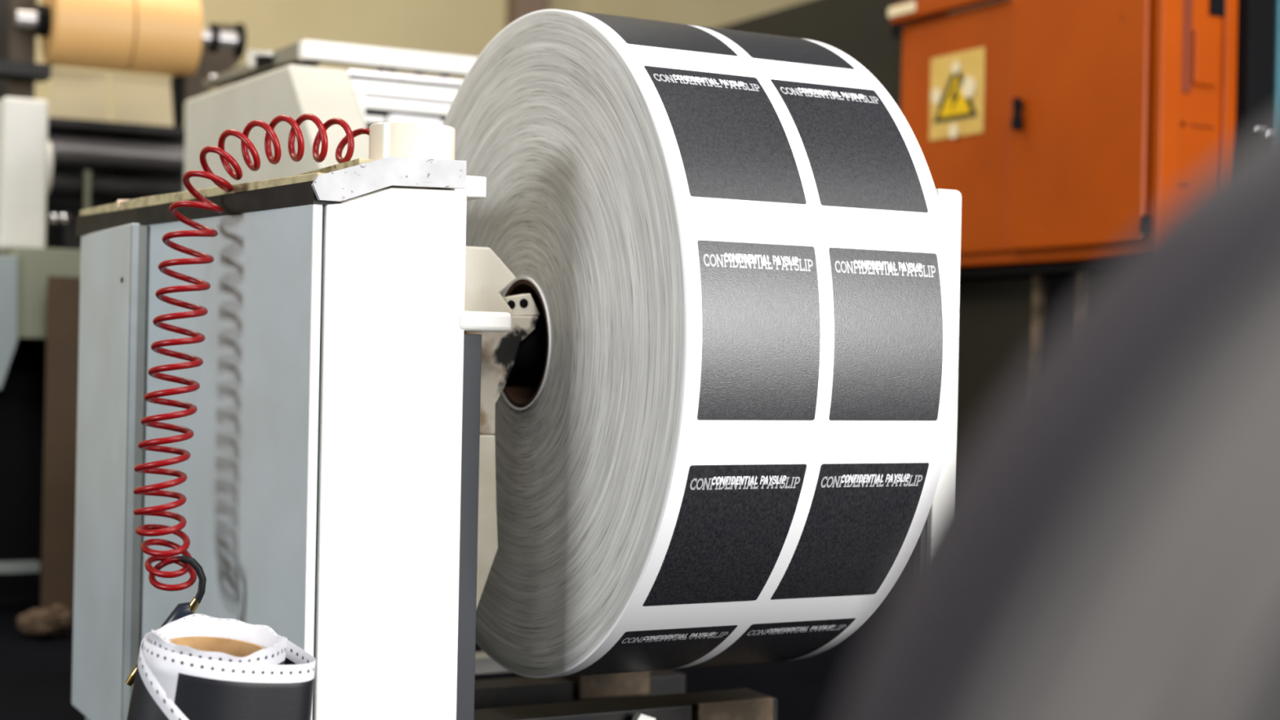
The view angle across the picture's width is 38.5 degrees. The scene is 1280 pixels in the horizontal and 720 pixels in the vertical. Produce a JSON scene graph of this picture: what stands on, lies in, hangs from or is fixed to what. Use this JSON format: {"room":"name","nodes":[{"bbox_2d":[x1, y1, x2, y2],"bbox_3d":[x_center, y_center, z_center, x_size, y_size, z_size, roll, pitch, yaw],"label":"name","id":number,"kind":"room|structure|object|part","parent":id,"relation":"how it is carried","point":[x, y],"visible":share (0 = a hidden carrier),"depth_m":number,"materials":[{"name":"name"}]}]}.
{"room":"print shop","nodes":[
{"label":"print shop","id":0,"kind":"room"},
{"bbox_2d":[0,603,882,719],"bbox_3d":[1.170,0.877,2.831,16.000,0.100,13.800,1,0,-28],"label":"floor","id":1,"kind":"structure","parent":0,"point":[36,669],"depth_m":4.63,"materials":[{"name":"black concrete"}]},
{"bbox_2d":[0,247,80,605],"bbox_3d":[-1.903,0.321,5.646,0.457,1.310,0.500,1,0,-28],"label":"table","id":2,"kind":"object","parent":1,"relation":"on","point":[24,272],"visible":0.59,"depth_m":5.74,"materials":[{"name":"grey metal"}]},
{"bbox_3d":[-2.022,-0.112,5.578,0.166,0.396,0.500,1,0,-28],"label":"corner panel","id":3,"kind":"part","parent":2,"relation":"part of","materials":[{"name":"grey metal"}]},
{"bbox_3d":[-1.928,0.624,5.511,0.229,0.028,0.060,1,0,-28],"label":"foot rail","id":4,"kind":"part","parent":2,"relation":"part of","materials":[{"name":"grey metal"}]},
{"bbox_3d":[-1.945,0.452,5.778,0.403,1.047,0.050,1,0,-28],"label":"plate","id":5,"kind":"part","parent":2,"relation":"part of","materials":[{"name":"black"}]},
{"bbox_2d":[0,97,53,252],"bbox_3d":[-1.916,-0.566,5.670,0.152,0.458,0.250,1,0,-28],"label":"machine part","id":6,"kind":"object","parent":2,"relation":"on","point":[26,153],"visible":0.84,"depth_m":5.56,"materials":[{"name":"white plastic"}]},
{"bbox_2d":[16,603,72,637],"bbox_3d":[-1.659,0.727,5.114,0.153,0.092,0.167,1,0,-28],"label":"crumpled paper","id":7,"kind":"object","parent":1,"relation":"on","point":[55,620],"visible":1,"depth_m":5.08,"materials":[{"name":"brown paper"}]},
{"bbox_2d":[40,275,79,622],"bbox_3d":[-1.681,0.264,5.388,0.135,1.017,0.015,1,0,-28],"label":"post","id":8,"kind":"object","parent":1,"relation":"on","point":[63,292],"visible":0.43,"depth_m":5.37,"materials":[{"name":"brown wood"}]},
{"bbox_2d":[44,75,185,249],"bbox_3d":[-1.753,-0.101,6.123,0.551,1.744,0.615,1,0,-28],"label":"press","id":9,"kind":"object","parent":1,"relation":"on","point":[96,163],"visible":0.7,"depth_m":6.11,"materials":[{"name":"grey metal"}]},
{"bbox_3d":[-1.838,-0.445,5.750,0.036,0.036,0.045,1,0,-28],"label":"knob","id":10,"kind":"part","parent":9,"relation":"part of","materials":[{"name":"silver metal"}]},
{"bbox_3d":[-1.811,-0.446,5.764,0.036,0.036,0.045,1,0,-28],"label":"knob","id":11,"kind":"part","parent":9,"relation":"part of","materials":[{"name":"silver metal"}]},
{"bbox_2d":[50,69,108,121],"bbox_3d":[-1.855,-0.867,6.071,0.181,0.184,0.063,1,0,-28],"label":"paper web","id":12,"kind":"object","parent":9,"relation":"on","point":[75,95],"visible":0.86,"depth_m":6.07,"materials":[{"name":"beige paper"}]},
{"bbox_3d":[-1.805,-0.538,5.985,0.021,0.161,0.021,1,0,-28],"label":"rod","id":13,"kind":"part","parent":9,"relation":"part of","materials":[{"name":"metal"}]},
{"bbox_3d":[-1.847,-0.010,6.320,0.527,1.560,0.180,1,0,-28],"label":"panel","id":14,"kind":"part","parent":9,"relation":"part of","materials":[{"name":"black metal"}]},
{"bbox_2d":[111,74,173,126],"bbox_3d":[-1.672,-0.864,6.169,0.196,0.184,0.063,1,0,-28],"label":"paper web","id":15,"kind":"object","parent":9,"relation":"on","point":[136,100],"visible":1,"depth_m":6.17,"materials":[{"name":"beige paper"}]},
{"bbox_2d":[0,0,240,102],"bbox_3d":[-1.838,-0.240,6.283,1.012,2.019,0.470,1,0,-28],"label":"stand","id":16,"kind":"object","parent":1,"relation":"on","point":[20,72],"visible":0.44,"depth_m":6.07,"materials":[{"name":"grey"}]},
{"bbox_2d":[14,4,246,58],"bbox_3d":[-1.704,-1.107,6.147,0.746,0.120,0.120,1,0,-28],"label":"shaft","id":17,"kind":"object","parent":16,"relation":"attached to","point":[40,20],"visible":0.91,"depth_m":6.24,"materials":[{"name":"grey metal"}]},
{"bbox_2d":[40,0,135,71],"bbox_3d":[-1.832,-1.110,6.079,0.250,0.285,0.285,1,0,-28],"label":"roll","id":18,"kind":"object","parent":17,"relation":"on","point":[91,34],"visible":0.87,"depth_m":5.98,"materials":[{"name":"beige paper"}]},
{"bbox_3d":[-1.712,-1.107,6.144,0.730,0.056,0.056,1,0,-28],"label":"rod","id":19,"kind":"part","parent":17,"relation":"part of","materials":[{"name":"grey metal"}]},
{"bbox_2d":[124,0,203,78],"bbox_3d":[-1.621,-1.106,6.192,0.219,0.285,0.285,1,0,-28],"label":"roll","id":20,"kind":"object","parent":17,"relation":"on","point":[169,33],"visible":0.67,"depth_m":6.09,"materials":[{"name":"beige paper"}]},
{"bbox_3d":[-1.562,-1.070,6.616,0.240,0.296,0.030,1,0,-28],"label":"bearing plate","id":21,"kind":"part","parent":16,"relation":"part of","materials":[{"name":"brown"}]},
{"bbox_2d":[126,613,315,719],"bbox_3d":[-0.629,0.579,2.667,0.273,0.398,0.225,1,0,-28],"label":"paper roll","id":22,"kind":"object","parent":1,"relation":"on","point":[194,666],"visible":1,"depth_m":2.59,"materials":[{"name":"white paper"}]},
{"bbox_2d":[183,64,368,191],"bbox_3d":[-0.958,0.018,4.779,0.156,1.536,1.312,1,0,-28],"label":"housing","id":23,"kind":"object","parent":1,"relation":"on","point":[293,91],"visible":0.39,"depth_m":4.54,"materials":[{"name":"white metal"}]},
{"bbox_2d":[71,156,546,719],"bbox_3d":[-0.644,0.227,3.536,0.610,1.129,1.234,1,0,-39],"label":"stand","id":24,"kind":"object","parent":1,"relation":"on","point":[358,356],"visible":0.94,"depth_m":3.04,"materials":[{"name":"white metal"}]},
{"bbox_3d":[-1.071,0.234,3.661,0.018,0.989,0.465,1,0,-28],"label":"panel","id":25,"kind":"part","parent":24,"relation":"part of","materials":[{"name":"grey metal"}]},
{"bbox_3d":[-0.846,-0.276,3.409,0.074,0.042,1.165,1,0,-35],"label":"rail","id":26,"kind":"part","parent":24,"relation":"part of","materials":[{"name":"grey metal"}]},
{"bbox_3d":[-0.745,0.258,3.226,0.018,1.024,0.737,1,0,-37],"label":"panel","id":27,"kind":"part","parent":24,"relation":"part of","materials":[{"name":"grey metal"}]},
{"bbox_2d":[125,113,368,686],"bbox_3d":[-0.656,0.066,3.112,0.411,0.970,0.134,1,0,5],"label":"air hose","id":28,"kind":"object","parent":24,"relation":"hanging from","point":[189,565],"visible":0.98,"depth_m":3.10,"materials":[{"name":"red plastic"}]},
{"bbox_3d":[-0.669,-0.317,3.507,0.239,0.033,1.107,1,0,-28],"label":"plate","id":29,"kind":"part","parent":24,"relation":"part of","materials":[{"name":"white metal"}]},
{"bbox_2d":[368,121,455,159],"bbox_3d":[-0.383,-0.360,3.084,0.144,0.064,0.144,1,0,-28],"label":"cap","id":30,"kind":"object","parent":24,"relation":"on","point":[390,139],"visible":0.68,"depth_m":3.02,"materials":[{"name":"white plastic"}]},
{"bbox_3d":[-0.272,0.026,3.295,0.148,0.213,0.100,1,0,-28],"label":"support arm","id":31,"kind":"part","parent":24,"relation":"part of","materials":[{"name":"beige metal"}]},
{"bbox_3d":[-0.218,-0.099,3.292,0.070,0.041,0.035,1,0,-28],"label":"chuck plate","id":32,"kind":"part","parent":24,"relation":"part of","materials":[{"name":"beige metal"}]},
{"bbox_2d":[442,8,956,678],"bbox_3d":[0.014,-0.025,3.449,0.524,1.202,1.201,1,0,-28],"label":"paper roll","id":33,"kind":"object","parent":24,"relation":"on","point":[729,446],"visible":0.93,"depth_m":3.02,"materials":[{"name":"white paper"}]},
{"bbox_2d":[346,68,462,128],"bbox_3d":[-0.685,-0.370,5.080,0.361,0.811,0.240,1,0,-28],"label":"rail","id":34,"kind":"object","parent":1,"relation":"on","point":[380,95],"visible":0.23,"depth_m":4.97,"materials":[{"name":"grey metal"}]},
{"bbox_2d":[203,39,477,88],"bbox_3d":[-0.904,-0.826,5.355,0.524,0.089,1.000,1,0,-28],"label":"cover","id":35,"kind":"object","parent":34,"relation":"on","point":[305,52],"visible":0.84,"depth_m":4.95,"materials":[{"name":"white metal"}]},
{"bbox_3d":[-1.297,-0.858,5.582,0.030,0.024,0.024,1,0,-28],"label":"knob","id":36,"kind":"part","parent":35,"relation":"part of","materials":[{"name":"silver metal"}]},
{"bbox_3d":[-1.105,-0.830,5.267,0.050,0.063,0.964,1,0,-28],"label":"arm","id":37,"kind":"part","parent":35,"relation":"part of","materials":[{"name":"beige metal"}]},
{"bbox_3d":[-1.033,-0.817,5.163,0.040,0.060,0.703,1,0,-28],"label":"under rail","id":38,"kind":"part","parent":35,"relation":"part of","materials":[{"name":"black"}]},
{"bbox_3d":[-0.774,-0.686,4.950,0.037,0.113,0.079,1,0,-28],"label":"plate","id":39,"kind":"part","parent":34,"relation":"part of","materials":[{"name":"white metal"}]},
{"bbox_3d":[-0.633,-0.646,5.033,0.297,0.018,0.100,1,0,-28],"label":"rail","id":40,"kind":"part","parent":34,"relation":"part of","materials":[{"name":"white metal"}]},
{"bbox_3d":[-0.652,-0.767,5.014,0.341,0.014,0.100,1,0,-28],"label":"rail","id":41,"kind":"part","parent":34,"relation":"part of","materials":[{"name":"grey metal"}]},
{"bbox_3d":[-0.651,-0.730,5.020,0.338,0.042,0.100,1,0,-28],"label":"plate","id":42,"kind":"part","parent":34,"relation":"part of","materials":[{"name":"white metal"}]},
{"bbox_3d":[-0.633,-0.683,5.032,0.297,0.016,0.100,1,0,-28],"label":"white rail","id":43,"kind":"part","parent":34,"relation":"part of","materials":[{"name":"metal"}]},
{"bbox_3d":[-0.633,-0.697,5.036,0.296,0.011,0.100,1,0,-28],"label":"rail","id":44,"kind":"part","parent":34,"relation":"part of","materials":[{"name":"grey metal"}]},
{"bbox_2d":[386,114,442,124],"bbox_3d":[-0.607,-0.639,4.974,0.166,0.046,0.006,1,0,-28],"label":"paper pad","id":45,"kind":"object","parent":34,"relation":"attached to","point":[393,117],"visible":0.53,"depth_m":4.96,"materials":[{"name":"white paper"}]},
{"bbox_2d":[474,651,777,719],"bbox_3d":[-0.206,0.724,3.724,0.782,0.153,0.720,1,0,-28],"label":"base frame","id":46,"kind":"object","parent":1,"relation":"on","point":[655,695],"visible":0.45,"depth_m":3.66,"materials":[{"name":"metal"}]},
{"bbox_3d":[-0.267,0.737,3.839,0.782,0.125,0.100,1,0,-28],"label":"rail","id":47,"kind":"part","parent":46,"relation":"part of","materials":[{"name":"black metal"}]},
{"bbox_3d":[-0.088,0.685,3.941,0.168,0.056,0.150,1,0,-28],"label":"cross plate","id":48,"kind":"part","parent":46,"relation":"part of","materials":[{"name":"metal"}]},
{"bbox_3d":[-0.091,0.731,3.491,0.762,0.143,0.120,1,0,-28],"label":"rail","id":49,"kind":"part","parent":46,"relation":"part of","materials":[{"name":"black metal"}]},
{"bbox_3d":[0.182,0.734,3.557,0.170,0.149,0.018,1,0,-28],"label":"foot plate","id":50,"kind":"part","parent":46,"relation":"part of","materials":[{"name":"metal"}]},
{"bbox_2d":[929,188,961,510],"bbox_3d":[0.515,0.258,3.227,0.066,1.114,0.050,1,0,-28],"label":"support post","id":51,"kind":"object","parent":1,"relation":"on","point":[950,200],"visible":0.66,"depth_m":3.21,"materials":[{"name":"white metal"}]},
{"bbox_2d":[956,259,1115,464],"bbox_3d":[1.229,0.273,5.609,0.233,1.115,1.177,1,0,-28],"label":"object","id":52,"kind":"object","parent":1,"relation":"on","point":[1006,313],"visible":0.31,"depth_m":5.72,"materials":[{"name":"black"}]},
{"bbox_3d":[1.247,-0.271,5.596,0.233,0.026,1.147,1,0,-28],"label":"plate","id":53,"kind":"part","parent":52,"relation":"part of","materials":[{"name":"black metal"}]},
{"bbox_3d":[1.200,0.285,5.560,0.025,1.089,0.032,1,0,-28],"label":"edge trim","id":54,"kind":"part","parent":52,"relation":"part of","materials":[{"name":"metal"}]},
{"bbox_2d":[888,0,1237,268],"bbox_3d":[1.235,-0.724,5.567,0.332,0.870,1.219,1,0,-28],"label":"electrical cabinet","id":55,"kind":"object","parent":52,"relation":"on","point":[1064,130],"visible":0.79,"depth_m":5.30,"materials":[{"name":"orange metal"}]},
{"bbox_3d":[0.855,-1.141,5.969,0.016,0.035,0.145,1,0,-28],"label":"label plate","id":56,"kind":"part","parent":55,"relation":"part of","materials":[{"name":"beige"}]},
{"bbox_3d":[0.991,-0.710,5.786,0.014,0.757,0.554,1,0,-28],"label":"door","id":57,"kind":"part","parent":55,"relation":"part of","materials":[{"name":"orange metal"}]},
{"bbox_3d":[1.124,-0.733,5.461,0.036,0.100,0.034,1,0,-28],"label":"handle","id":58,"kind":"part","parent":55,"relation":"part of","materials":[{"name":"black plastic"}]},
{"bbox_3d":[1.258,-0.708,5.275,0.028,0.762,0.575,1,0,-28],"label":"door","id":59,"kind":"part","parent":55,"relation":"part of","materials":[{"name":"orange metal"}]},
{"bbox_3d":[1.559,-0.834,5.065,0.084,0.149,0.018,1,0,-28],"label":"louvre panel","id":60,"kind":"part","parent":55,"relation":"part of","materials":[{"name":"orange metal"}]},
{"bbox_3d":[1.294,0.287,5.386,0.025,1.089,0.032,1,0,-28],"label":"edge trim","id":61,"kind":"part","parent":52,"relation":"part of","materials":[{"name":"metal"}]},
{"bbox_2d":[837,116,1279,719],"bbox_3d":[0.560,0.308,0.700,1.010,1.010,0.124,1,0,0],"label":"roll","id":62,"kind":"object","parent":1,"relation":"on","point":[1105,544],"visible":1,"depth_m":0.64,"materials":[{"name":"grey"}]},
{"bbox_2d":[1235,0,1279,150],"bbox_3d":[1.660,-0.126,5.350,0.223,1.930,0.520,1,0,-28],"label":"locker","id":63,"kind":"object","parent":1,"relation":"on","point":[1258,42],"visible":0.15,"depth_m":5.11,"materials":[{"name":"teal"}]},
{"bbox_3d":[1.703,-0.125,5.379,0.120,1.930,0.510,1,0,-28],"label":"trim","id":64,"kind":"part","parent":63,"relation":"part of","materials":[{"name":"teal paint"}]},
{"bbox_2d":[34,0,1002,127],"bbox_3d":[-1.998,-1.832,8.821,16.000,5.200,0.200,1,0,-28],"label":"wall","id":65,"kind":"structure","parent":0,"point":[465,28],"depth_m":9.15,"materials":[{"name":"beige paint"}]},
{"bbox_2d":[506,0,550,26],"bbox_3d":[-0.573,-1.803,9.395,0.186,5.200,0.140,1,0,-28],"label":"trim","id":66,"kind":"structure","parent":65,"relation":"attached to","point":[516,9],"depth_m":9.33,"materials":[{"name":"brown"}]},
{"bbox_2d":[719,0,947,604],"bbox_3d":[0.082,-0.252,7.748,0.140,2.123,3.687,1,0,-28],"label":"wall","id":67,"kind":"structure","parent":0,"point":[862,29],"depth_m":6.41,"materials":[{"name":"beige paint"}]}
]}

